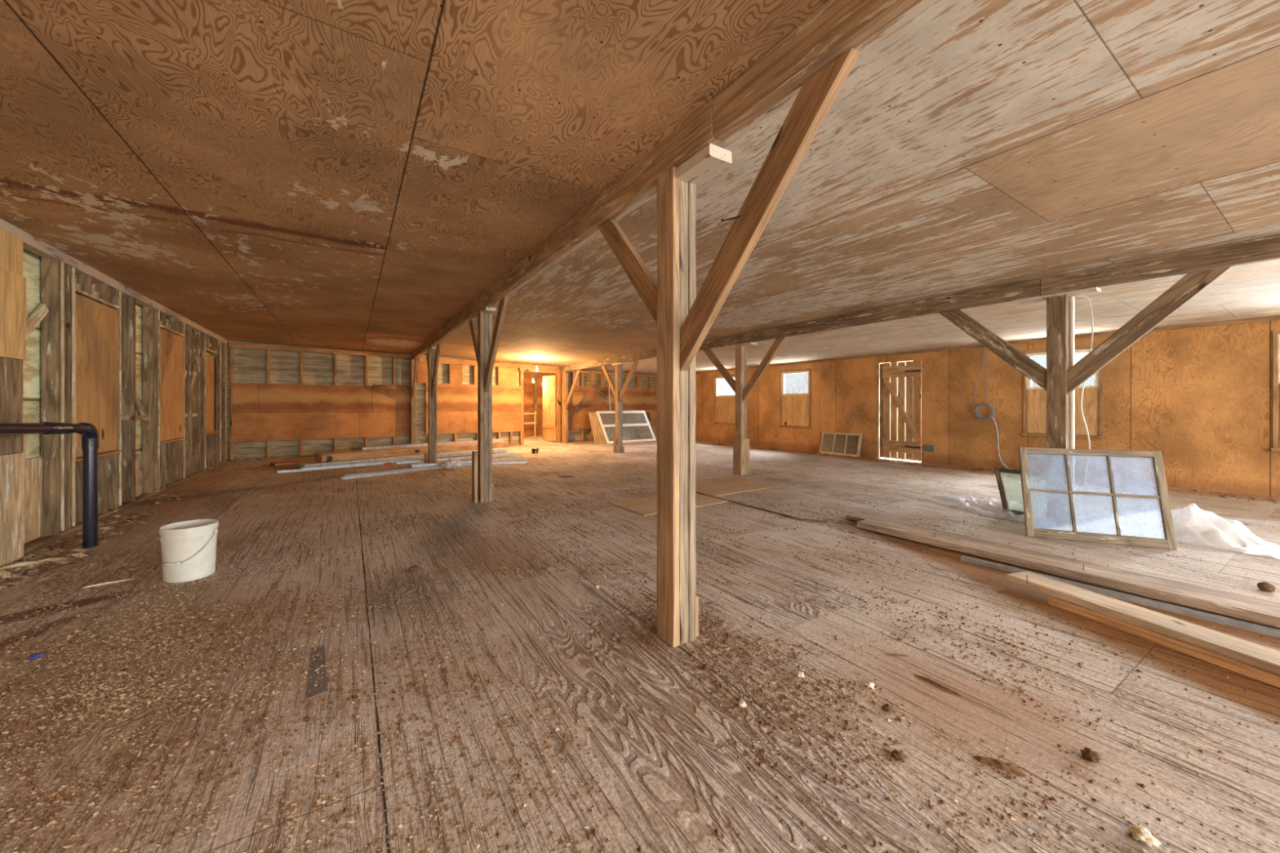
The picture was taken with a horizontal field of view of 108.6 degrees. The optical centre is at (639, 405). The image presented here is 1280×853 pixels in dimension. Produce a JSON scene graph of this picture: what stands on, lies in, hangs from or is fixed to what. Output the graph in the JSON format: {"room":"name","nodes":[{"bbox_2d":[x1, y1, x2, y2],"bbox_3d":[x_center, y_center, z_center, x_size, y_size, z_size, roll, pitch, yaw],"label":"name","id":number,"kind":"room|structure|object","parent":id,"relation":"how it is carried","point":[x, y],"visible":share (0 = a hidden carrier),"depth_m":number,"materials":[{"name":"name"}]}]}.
{"room":"barn interior","nodes":[
{"label":"barn interior","id":0,"kind":"room"},
{"bbox_2d":[0,218,226,567],"bbox_3d":[-4.058,-0.100,2.346,0.181,2.501,16.900,0,0,-32],"label":"wall","id":1,"kind":"structure","parent":0,"point":[78,344],"depth_m":4.41,"materials":[{"name":"brown wood"}]},
{"bbox_2d":[226,340,657,462],"bbox_3d":[-3.846,-0.110,13.245,12.334,2.521,0.206,0,0,-39],"label":"wall","id":2,"kind":"structure","parent":0,"point":[284,402],"depth_m":11.02,"materials":[{"name":"brown wood"}]},
{"bbox_2d":[541,375,555,440],"bbox_3d":[-2.933,0.070,14.611,0.121,2.040,0.817,0,0,-39],"label":"door","id":3,"kind":"structure","parent":2,"relation":"in","point":[548,384],"depth_m":14.58,"materials":[{"name":"brown wood"}]},
{"bbox_2d":[608,373,612,422],"bbox_3d":[-0.943,-0.249,14.600,0.134,1.602,0.035,0,0,35],"label":"hanging cable","id":4,"kind":"object","parent":2,"relation":"attached to","point":[609,373],"visible":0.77,"depth_m":14.60,"materials":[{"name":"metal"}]},
{"bbox_2d":[523,370,603,439],"bbox_3d":[-3.728,-0.100,15.740,3.900,2.500,4.000,0,0,-32],"label":"wall","id":5,"kind":"structure","parent":0,"point":[532,392],"depth_m":17.69,"materials":[{"name":"brown wood"}]},
{"bbox_2d":[0,435,1279,852],"bbox_3d":[-0.455,1.180,7.932,12.300,0.060,22.500,0,0,-32],"label":"floor","id":6,"kind":"structure","parent":0,"point":[666,823],"depth_m":1.93,"materials":[{"name":"brown wood"}]},
{"bbox_2d":[0,569,12,578],"bbox_3d":[-4.335,1.134,3.120,0.304,0.032,0.049,0,0,22],"label":"scrap","id":7,"kind":"object","parent":6,"relation":"on","point":[2,572],"visible":0.94,"depth_m":3.08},
{"bbox_2d":[0,557,69,569],"bbox_3d":[-4.397,1.134,3.316,0.052,0.033,0.354,0,0,35],"label":"scrap","id":8,"kind":"object","parent":6,"relation":"on","point":[51,559],"visible":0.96,"depth_m":3.31,"materials":[{"name":"beige wood"}]},
{"bbox_2d":[26,651,45,659],"bbox_3d":[-2.757,1.141,2.103,0.052,0.018,0.051,0,0,-32],"label":"scrap","id":9,"kind":"object","parent":6,"relation":"on","point":[35,655],"visible":1,"depth_m":2.10,"materials":[{"name":"blue plastic"}]},
{"bbox_2d":[0,422,98,548],"bbox_3d":[-3.805,0.597,2.674,0.092,1.107,2.647,0,0,-32],"label":"drain pipe","id":10,"kind":"object","parent":6,"relation":"on","point":[89,433],"visible":1,"depth_m":3.71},
{"bbox_2d":[53,547,62,555],"bbox_3d":[-4.534,1.136,3.585,0.304,0.028,0.055,0,0,33],"label":"scrap","id":11,"kind":"object","parent":6,"relation":"on","point":[57,549],"visible":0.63,"depth_m":3.57,"materials":[{"name":"brown wood"}]},
{"bbox_2d":[50,551,74,557],"bbox_3d":[-4.396,1.136,3.495,0.053,0.029,0.284,0,0,-17],"label":"scrap","id":12,"kind":"object","parent":6,"relation":"on","point":[63,554],"visible":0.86,"depth_m":3.49,"materials":[{"name":"brown wood"}]},
{"bbox_2d":[39,562,86,575],"bbox_3d":[-4.055,1.135,3.238,0.049,0.030,0.244,0,0,6],"label":"scrap","id":13,"kind":"object","parent":6,"relation":"on","point":[65,566],"visible":1,"depth_m":3.22,"materials":[{"name":"brown wood"}]},
{"bbox_2d":[48,540,77,550],"bbox_3d":[-4.720,1.135,3.764,0.051,0.031,0.304,0,0,-22],"label":"scrap","id":14,"kind":"object","parent":6,"relation":"on","point":[67,543],"visible":0.89,"depth_m":3.76,"materials":[{"name":"brown wood"}]},
{"bbox_2d":[0,488,203,603],"bbox_3d":[-4.673,1.133,4.245,0.862,0.033,5.157,0,0,-32],"label":"litter","id":15,"kind":"object","parent":6,"relation":"on","point":[4,581],"visible":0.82,"depth_m":3.49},
{"bbox_2d":[81,578,133,588],"bbox_3d":[-3.436,1.144,2.975,0.224,0.013,0.023,0,0,-44],"label":"wood splinter","id":16,"kind":"object","parent":6,"relation":"on","point":[125,580],"visible":1,"depth_m":2.97,"materials":[{"name":"wood"}]},
{"bbox_2d":[157,519,218,582],"bbox_3d":[-3.030,0.974,3.093,0.301,0.352,0.300,0,0,-32],"label":"bucket","id":17,"kind":"object","parent":6,"relation":"on","point":[188,548],"visible":1,"depth_m":3.01,"materials":[{"name":"white plastic"}]},
{"bbox_2d":[269,458,316,466],"bbox_3d":[-6.200,1.120,9.774,0.452,0.046,2.562,0,0,41],"label":"wooden plank","id":18,"kind":"object","parent":6,"relation":"on","point":[288,462],"depth_m":8.90,"materials":[{"name":"brown wood"}]},
{"bbox_2d":[306,646,327,699],"bbox_3d":[-1.405,1.149,2.011,0.070,0.002,0.460,0,0,-34],"label":"tape strip","id":19,"kind":"object","parent":6,"relation":"on","point":[311,686],"visible":1,"depth_m":1.97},
{"bbox_2d":[276,457,439,473],"bbox_3d":[-5.253,1.132,8.835,0.090,0.036,2.729,0,0,44],"label":"metal rail","id":20,"kind":"object","parent":6,"relation":"on","point":[298,469],"visible":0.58,"depth_m":8.08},
{"bbox_2d":[301,458,420,470],"bbox_3d":[-5.132,1.092,8.598,1.946,0.036,0.090,0,0,-45],"label":"metal rail","id":21,"kind":"object","parent":20,"relation":"on","point":[393,461],"visible":0.88,"depth_m":8.44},
{"bbox_2d":[344,465,439,476],"bbox_3d":[-3.952,1.132,8.367,0.091,0.036,2.506,0,0,37],"label":"metal rail","id":22,"kind":"object","parent":6,"relation":"on","point":[432,465],"visible":0.27,"depth_m":7.87,"materials":[{"name":"metal"}]},
{"bbox_2d":[410,456,524,466],"bbox_3d":[-3.300,1.094,9.021,2.161,0.036,0.090,0,0,-38],"label":"metal rail","id":23,"kind":"object","parent":22,"relation":"on","point":[522,457],"visible":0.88,"depth_m":8.91,"materials":[{"name":"grey metal"}]},
{"bbox_2d":[297,448,506,468],"bbox_3d":[-4.810,1.095,9.913,0.502,0.086,4.128,0,0,41],"label":"wooden planks","id":24,"kind":"object","parent":6,"relation":"on","point":[441,455],"depth_m":9.28,"materials":[{"name":"wood"}]},
{"bbox_2d":[314,440,509,462],"bbox_3d":[-4.748,0.980,10.200,0.455,0.131,4.048,0,0,40],"label":"wooden planks","id":25,"kind":"object","parent":24,"relation":"on","point":[355,455],"depth_m":9.53,"materials":[{"name":"wood"}]},
{"bbox_2d":[340,462,468,479],"bbox_3d":[-3.938,1.132,8.158,0.090,0.036,2.423,0,0,36],"label":"metal rail","id":26,"kind":"object","parent":6,"relation":"on","point":[440,466],"visible":0.65,"depth_m":7.74,"materials":[{"name":"metal"}]},
{"bbox_2d":[410,358,417,444],"bbox_3d":[-5.500,0.006,11.242,0.102,2.288,0.820,0,0,-32],"label":"timber post","id":27,"kind":"object","parent":6,"relation":"on","point":[413,362],"visible":0.91,"depth_m":11.46,"materials":[{"name":"brown wood"}]},
{"bbox_2d":[408,565,420,572],"bbox_3d":[-1.571,1.134,3.206,0.074,0.031,0.068,0,0,13],"label":"clod","id":28,"kind":"object","parent":6,"relation":"on","point":[415,568],"visible":1,"depth_m":3.19,"materials":[{"name":"brown soil"}]},
{"bbox_2d":[358,439,503,450],"bbox_3d":[-4.962,1.030,11.325,0.302,0.241,3.408,0,0,43],"label":"wooden planks","id":29,"kind":"object","parent":6,"relation":"on","point":[400,446],"depth_m":10.79,"materials":[{"name":"brown wood"}]},
{"bbox_2d":[424,343,440,463],"bbox_3d":[-4.091,0.006,9.008,0.204,2.289,1.621,0,0,-32],"label":"timber post","id":30,"kind":"object","parent":6,"relation":"on","point":[433,353],"visible":0.95,"depth_m":9.00,"materials":[{"name":"brown wood"}]},
{"bbox_2d":[441,457,462,468],"bbox_3d":[-3.464,1.060,8.504,0.381,0.179,0.349,0,0,-32],"label":"plastic wrap","id":31,"kind":"object","parent":6,"relation":"on","point":[454,463],"visible":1,"depth_m":8.42,"materials":[{"name":"white plastic"}]},
{"bbox_2d":[395,452,515,464],"bbox_3d":[-3.748,1.092,9.637,0.090,0.036,2.522,0,0,44],"label":"metal rail","id":32,"kind":"object","parent":6,"relation":"on","point":[511,453],"visible":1,"depth_m":9.39,"materials":[{"name":"metal"}]},
{"bbox_2d":[468,296,508,502],"bbox_3d":[-1.854,0.006,5.487,0.229,2.289,1.706,0,0,-32],"label":"timber post","id":33,"kind":"object","parent":6,"relation":"on","point":[485,344],"visible":1,"depth_m":5.47,"materials":[{"name":"brown wood"}]},
{"bbox_2d":[462,461,527,466],"bbox_3d":[-2.905,1.132,9.004,1.352,0.036,0.090,0,0,-16],"label":"metal rail","id":34,"kind":"object","parent":6,"relation":"on","point":[514,462],"visible":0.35,"depth_m":9.05,"materials":[{"name":"metal"}]},
{"bbox_2d":[499,448,538,457],"bbox_3d":[-2.768,1.078,10.590,0.155,0.131,1.019,0,0,41],"label":"hardware piece","id":35,"kind":"object","parent":6,"relation":"on","point":[533,450],"visible":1,"depth_m":10.85,"materials":[{"name":"metal"}]},
{"bbox_2d":[523,411,536,437],"bbox_3d":[-4.305,0.675,16.467,1.200,0.950,0.097,0,0,-32],"label":"wooden rack","id":36,"kind":"object","parent":6,"relation":"on","point":[534,413],"visible":0.44,"depth_m":16.77,"materials":[{"name":"brown wood"}]},
{"bbox_2d":[558,475,572,477],"bbox_3d":[-1.187,1.140,7.410,0.254,0.019,0.048,0,0,-4],"label":"wood splinter","id":37,"kind":"object","parent":6,"relation":"on","point":[562,476],"visible":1,"depth_m":7.40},
{"bbox_2d":[561,369,580,443],"bbox_3d":[-2.046,0.059,13.759,0.152,2.183,1.209,0,0,-32],"label":"timber post","id":38,"kind":"object","parent":6,"relation":"on","point":[566,399],"visible":1,"depth_m":14.10,"materials":[{"name":"brown wood"}]},
{"bbox_2d":[600,360,639,453],"bbox_3d":[-0.491,0.058,11.213,0.202,2.184,1.810,0,0,-32],"label":"timber post","id":39,"kind":"object","parent":6,"relation":"on","point":[618,390],"visible":1,"depth_m":11.19,"materials":[{"name":"brown wood"}]},
{"bbox_2d":[588,409,657,444],"bbox_3d":[-0.340,0.655,14.927,2.602,1.014,0.944,0,0,-40],"label":"window sash","id":40,"kind":"structure","parent":6,"relation":"on","point":[603,426],"depth_m":15.07,"materials":[{"name":"white paint"}]},
{"bbox_2d":[0,476,1272,852],"bbox_3d":[0.881,1.146,4.138,10.092,0.007,7.340,0,0,-32],"label":"chips","id":41,"kind":"object","parent":6,"relation":"on","point":[186,744],"visible":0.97,"depth_m":1.61,"materials":[{"name":"beige wood"}]},
{"bbox_2d":[0,445,1279,852],"bbox_3d":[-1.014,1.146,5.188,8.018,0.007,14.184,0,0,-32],"label":"debris","id":42,"kind":"object","parent":6,"relation":"on","point":[123,699],"visible":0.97,"depth_m":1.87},
{"bbox_2d":[608,493,728,515],"bbox_3d":[0.357,1.147,5.476,1.250,0.007,0.800,0,0,-32],"label":"plywood sheet","id":43,"kind":"object","parent":6,"relation":"on","point":[644,506],"visible":0.64,"depth_m":5.39,"materials":[{"name":"brown wood"}]},
{"bbox_2d":[702,662,709,669],"bbox_3d":[0.289,1.140,2.016,0.036,0.020,0.032,0,0,-32],"label":"clod","id":44,"kind":"object","parent":6,"relation":"on","point":[706,666],"visible":1,"depth_m":2.01,"materials":[{"name":"brown soil"}]},
{"bbox_2d":[598,48,860,647],"bbox_3d":[0.243,0.006,2.213,0.176,2.289,1.748,0,0,-32],"label":"timber post","id":45,"kind":"object","parent":6,"relation":"on","point":[683,319],"visible":1,"depth_m":2.21,"materials":[{"name":"brown wood"}]},
{"bbox_2d":[695,476,778,496],"bbox_3d":[1.176,1.147,6.679,1.320,0.007,1.200,0,0,-32],"label":"plywood sheet","id":46,"kind":"object","parent":6,"relation":"on","point":[725,486],"visible":0.71,"depth_m":6.54,"materials":[{"name":"brown wood"}]},
{"bbox_2d":[737,699,746,707],"bbox_3d":[0.392,1.139,1.763,0.037,0.021,0.038,0,0,-32],"label":"scrap","id":47,"kind":"object","parent":6,"relation":"on","point":[740,703],"visible":1,"depth_m":1.75,"materials":[{"name":"beige"}]},
{"bbox_2d":[702,337,786,475],"bbox_3d":[1.701,0.058,7.730,0.202,2.184,1.900,0,0,-32],"label":"timber post","id":48,"kind":"object","parent":6,"relation":"on","point":[742,389],"visible":1,"depth_m":7.66,"materials":[{"name":"brown wood"}]},
{"bbox_2d":[695,492,826,522],"bbox_3d":[1.275,1.140,5.285,0.152,0.017,1.904,0,0,-32],"label":"thin lath","id":49,"kind":"object","parent":6,"relation":"on","point":[695,492],"visible":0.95,"depth_m":5.03,"materials":[{"name":"brown wood"}]},
{"bbox_2d":[795,670,804,677],"bbox_3d":[0.678,1.140,1.958,0.040,0.020,0.045,0,0,-32],"label":"scrap","id":50,"kind":"object","parent":6,"relation":"on","point":[798,673],"visible":1,"depth_m":1.95,"materials":[{"name":"beige"}]},
{"bbox_2d":[818,431,862,457],"bbox_3d":[4.662,0.890,10.729,0.154,0.528,1.032,0,0,-31],"label":"window sash","id":51,"kind":"structure","parent":6,"relation":"on","point":[847,444],"depth_m":10.69,"materials":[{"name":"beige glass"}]},
{"bbox_2d":[864,680,875,688],"bbox_3d":[0.941,1.140,1.881,0.038,0.019,0.038,0,0,-32],"label":"scrap","id":52,"kind":"object","parent":6,"relation":"on","point":[868,684],"visible":1,"depth_m":1.88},
{"bbox_2d":[881,702,894,712],"bbox_3d":[0.937,1.139,1.739,0.038,0.021,0.041,0,0,-32],"label":"clod","id":53,"kind":"object","parent":6,"relation":"on","point":[887,708],"visible":1,"depth_m":1.73,"materials":[{"name":"brown soil"}]},
{"bbox_2d":[886,653,908,656],"bbox_3d":[1.184,1.147,2.118,0.104,0.007,0.012,0,0,8],"label":"wood splinter","id":54,"kind":"object","parent":6,"relation":"on","point":[894,655],"visible":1,"depth_m":2.11,"materials":[{"name":"brown wood"}]},
{"bbox_2d":[890,749,909,761],"bbox_3d":[0.848,1.142,1.502,0.050,0.015,0.049,0,0,19],"label":"clod","id":55,"kind":"object","parent":6,"relation":"on","point":[899,755],"visible":1,"depth_m":1.50,"materials":[{"name":"brown soil"}]},
{"bbox_2d":[914,674,960,695],"bbox_3d":[1.223,1.145,1.893,0.017,0.010,0.174,0,0,-33],"label":"wood splinter","id":56,"kind":"object","parent":6,"relation":"on","point":[928,680],"visible":1,"depth_m":1.89,"materials":[{"name":"brown wood"}]},
{"bbox_2d":[700,441,1276,503],"bbox_3d":[5.720,1.135,8.394,0.817,0.030,16.519,0,0,-32],"label":"sweepings","id":57,"kind":"object","parent":6,"relation":"on","point":[1220,495],"visible":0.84,"depth_m":8.40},
{"bbox_2d":[973,755,1026,777],"bbox_3d":[1.146,1.142,1.467,0.134,0.016,0.032,0,0,34],"label":"wood splinter","id":58,"kind":"object","parent":6,"relation":"on","point":[1006,766],"visible":1,"depth_m":1.46,"materials":[{"name":"brown wood"}]},
{"bbox_2d":[994,466,1075,519],"bbox_3d":[3.930,0.888,4.592,0.282,0.516,0.572,0,0,-32],"label":"window sash","id":59,"kind":"structure","parent":6,"relation":"on","point":[998,470],"depth_m":4.75,"materials":[{"name":"beige wood"}]},
{"bbox_2d":[845,513,1279,608],"bbox_3d":[3.209,1.120,2.972,0.174,0.047,4.000,0,0,-32],"label":"wooden plank","id":60,"kind":"object","parent":6,"relation":"on","point":[854,517],"visible":0.3,"depth_m":3.21,"materials":[{"name":"wood"}]},
{"bbox_2d":[881,533,1279,629],"bbox_3d":[3.273,1.144,2.628,0.262,0.013,3.750,0,0,-32],"label":"wooden plank","id":61,"kind":"object","parent":6,"relation":"on","point":[882,533],"visible":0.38,"depth_m":2.77,"materials":[{"name":"wood"}]},
{"bbox_2d":[857,519,1279,628],"bbox_3d":[3.191,1.108,2.635,0.194,0.057,4.050,0,0,-32],"label":"wooden plank","id":62,"kind":"object","parent":61,"relation":"on","point":[1216,603],"visible":1,"depth_m":2.94,"materials":[{"name":"brown wood"}]},
{"bbox_2d":[938,266,1232,531],"bbox_3d":[3.886,0.058,4.277,0.150,2.184,2.008,0,0,-32],"label":"timber post","id":63,"kind":"object","parent":6,"relation":"on","point":[1060,378],"visible":0.94,"depth_m":4.21,"materials":[{"name":"brown wood"}]},
{"bbox_2d":[1078,296,1093,531],"bbox_3d":[4.058,0.068,4.187,0.034,2.146,0.100,0,0,-42],"label":"hanging cable","id":64,"kind":"object","parent":63,"relation":"hanging from","point":[1087,298],"visible":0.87,"depth_m":4.18,"materials":[{"name":"white plastic"}]},
{"bbox_2d":[1080,746,1103,763],"bbox_3d":[1.470,1.135,1.498,0.056,0.030,0.054,0,0,-18],"label":"clod","id":65,"kind":"object","parent":6,"relation":"on","point":[1087,753],"visible":1,"depth_m":1.49,"materials":[{"name":"brown soil"}]},
{"bbox_2d":[1017,447,1177,550],"bbox_3d":[3.887,0.767,3.957,0.953,0.775,0.237,0,0,24],"label":"window sash","id":66,"kind":"structure","parent":6,"relation":"on","point":[1169,542],"depth_m":3.91,"materials":[{"name":"beige wood"}]},
{"bbox_2d":[918,493,1279,559],"bbox_3d":[4.286,1.005,4.644,1.004,0.278,2.676,0,0,-39],"label":"plastic sheet","id":67,"kind":"object","parent":6,"relation":"on","point":[1192,524],"visible":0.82,"depth_m":4.07,"materials":[{"name":"white plastic"}]},
{"bbox_2d":[960,555,1279,638],"bbox_3d":[3.131,1.135,2.356,0.040,0.030,2.600,0,0,-34],"label":"channel","id":68,"kind":"object","parent":6,"relation":"on","point":[1261,629],"visible":1,"depth_m":2.62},
{"bbox_2d":[1128,824,1161,848],"bbox_3d":[1.336,1.136,1.220,0.054,0.029,0.058,0,0,-32],"label":"scrap","id":69,"kind":"object","parent":6,"relation":"on","point":[1140,833],"visible":1,"depth_m":1.21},
{"bbox_2d":[1048,595,1279,688],"bbox_3d":[2.761,1.127,1.632,0.184,0.046,2.200,0,0,-16],"label":"wooden plank","id":70,"kind":"object","parent":6,"relation":"on","point":[1273,679],"visible":0.52,"depth_m":2.17,"materials":[{"name":"brown wood"}]},
{"bbox_2d":[1006,571,1279,675],"bbox_3d":[2.753,1.082,1.728,0.189,0.044,2.500,0,0,-16],"label":"wooden plank","id":71,"kind":"object","parent":70,"relation":"on","point":[1264,658],"visible":0.98,"depth_m":2.26,"materials":[{"name":"beige wood"}]},
{"bbox_2d":[1257,582,1275,591],"bbox_3d":[3.893,1.124,2.860,0.072,0.051,0.070,0,0,-32],"label":"lid","id":72,"kind":"object","parent":6,"relation":"on","point":[1264,586],"visible":1,"depth_m":2.84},
{"bbox_2d":[0,0,1279,374],"bbox_3d":[0.616,-1.260,6.143,12.200,0.280,18.331,0,0,-32],"label":"ceiling","id":73,"kind":"structure","parent":0,"point":[350,175],"depth_m":2.41,"materials":[{"name":"brown wood"}]},
{"bbox_2d":[410,0,938,359],"bbox_3d":[-1.124,-1.221,4.407,0.209,0.166,17.053,0,0,-32],"label":"ceiling beam","id":74,"kind":"structure","parent":73,"relation":"attached to","point":[775,80],"depth_m":1.88,"materials":[{"name":"brown wood"}]},
{"bbox_2d":[560,234,1279,372],"bbox_3d":[2.261,-1.117,6.836,0.139,0.169,17.547,0,0,-32],"label":"ceiling beam","id":75,"kind":"structure","parent":73,"relation":"attached to","point":[1265,248],"depth_m":4.37,"materials":[{"name":"brown wood"}]},
{"bbox_2d":[695,315,1279,497],"bbox_3d":[5.714,0.000,9.341,0.123,2.300,18.297,0,0,-32],"label":"wall","id":76,"kind":"structure","parent":0,"point":[1199,395],"depth_m":6.94,"materials":[{"name":"orange wood"}]},
{"bbox_2d":[713,374,735,424],"bbox_3d":[2.635,-0.185,14.152,0.107,1.512,1.020,0,0,-32],"label":"window","id":77,"kind":"structure","parent":76,"relation":"in","point":[725,404],"depth_m":14.18,"materials":[{"name":"brown wood"}]},
{"bbox_2d":[778,368,811,428],"bbox_3d":[4.033,-0.185,11.936,0.106,1.512,0.980,0,0,-32],"label":"window","id":78,"kind":"structure","parent":76,"relation":"in","point":[795,408],"depth_m":11.92,"materials":[{"name":"brown wood"}]},
{"bbox_2d":[876,360,921,461],"bbox_3d":[5.471,0.100,9.722,0.089,2.100,0.921,0,0,-32],"label":"door","id":79,"kind":"structure","parent":76,"relation":"in","point":[888,402],"depth_m":9.68,"materials":[{"name":"brown wood"}]},
{"bbox_2d":[924,444,934,451],"bbox_3d":[5.762,0.845,9.166,0.030,0.130,0.190,0,0,-32],"label":"outlet box","id":80,"kind":"object","parent":76,"relation":"attached to","point":[926,447],"visible":1,"depth_m":9.15,"materials":[{"name":"grey metal"}]},
{"bbox_2d":[973,346,1008,467],"bbox_3d":[6.284,0.022,8.191,0.084,2.225,0.593,0,0,-29],"label":"cable coil","id":81,"kind":"object","parent":76,"relation":"hanging from","point":[976,413],"visible":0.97,"depth_m":8.27,"materials":[{"name":"grey plastic"}]},
{"bbox_2d":[1022,344,1103,439],"bbox_3d":[6.846,-0.215,7.480,0.107,1.452,1.000,0,0,-32],"label":"window","id":82,"kind":"structure","parent":76,"relation":"in","point":[1036,397],"depth_m":7.30,"materials":[{"name":"brown wood"}]},
{"bbox_2d":[1271,329,1279,451],"bbox_3d":[8.208,-0.185,5.324,0.106,1.511,1.060,0,0,-32],"label":"window","id":83,"kind":"structure","parent":76,"relation":"in","point":[1276,336],"depth_m":5.73,"materials":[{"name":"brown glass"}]},
{"label":"outside","id":84,"kind":"structure","parent":0,"visible":0},
{"bbox_2d":[884,417,919,461],"bbox_3d":[32.756,2.000,32.505,69.900,0.100,100.000,0,0,-32],"label":"ground","id":85,"kind":"structure","parent":84,"point":[897,417],"depth_m":18.79,"materials":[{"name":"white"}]},
{"bbox_2d":[784,373,808,393],"bbox_3d":[9.710,-0.831,29.435,3.690,5.576,3.995,0,0,-32],"label":"tree","id":86,"kind":"object","parent":85,"relation":"on","point":[793,379],"visible":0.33,"depth_m":28.71,"materials":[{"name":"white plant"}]},
{"bbox_2d":[1031,352,1094,386],"bbox_3d":[15.059,-0.222,16.985,2.627,4.360,2.880,0,0,-32],"label":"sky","id":87,"kind":"structure","parent":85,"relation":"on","point":[1041,360],"depth_m":16.40,"materials":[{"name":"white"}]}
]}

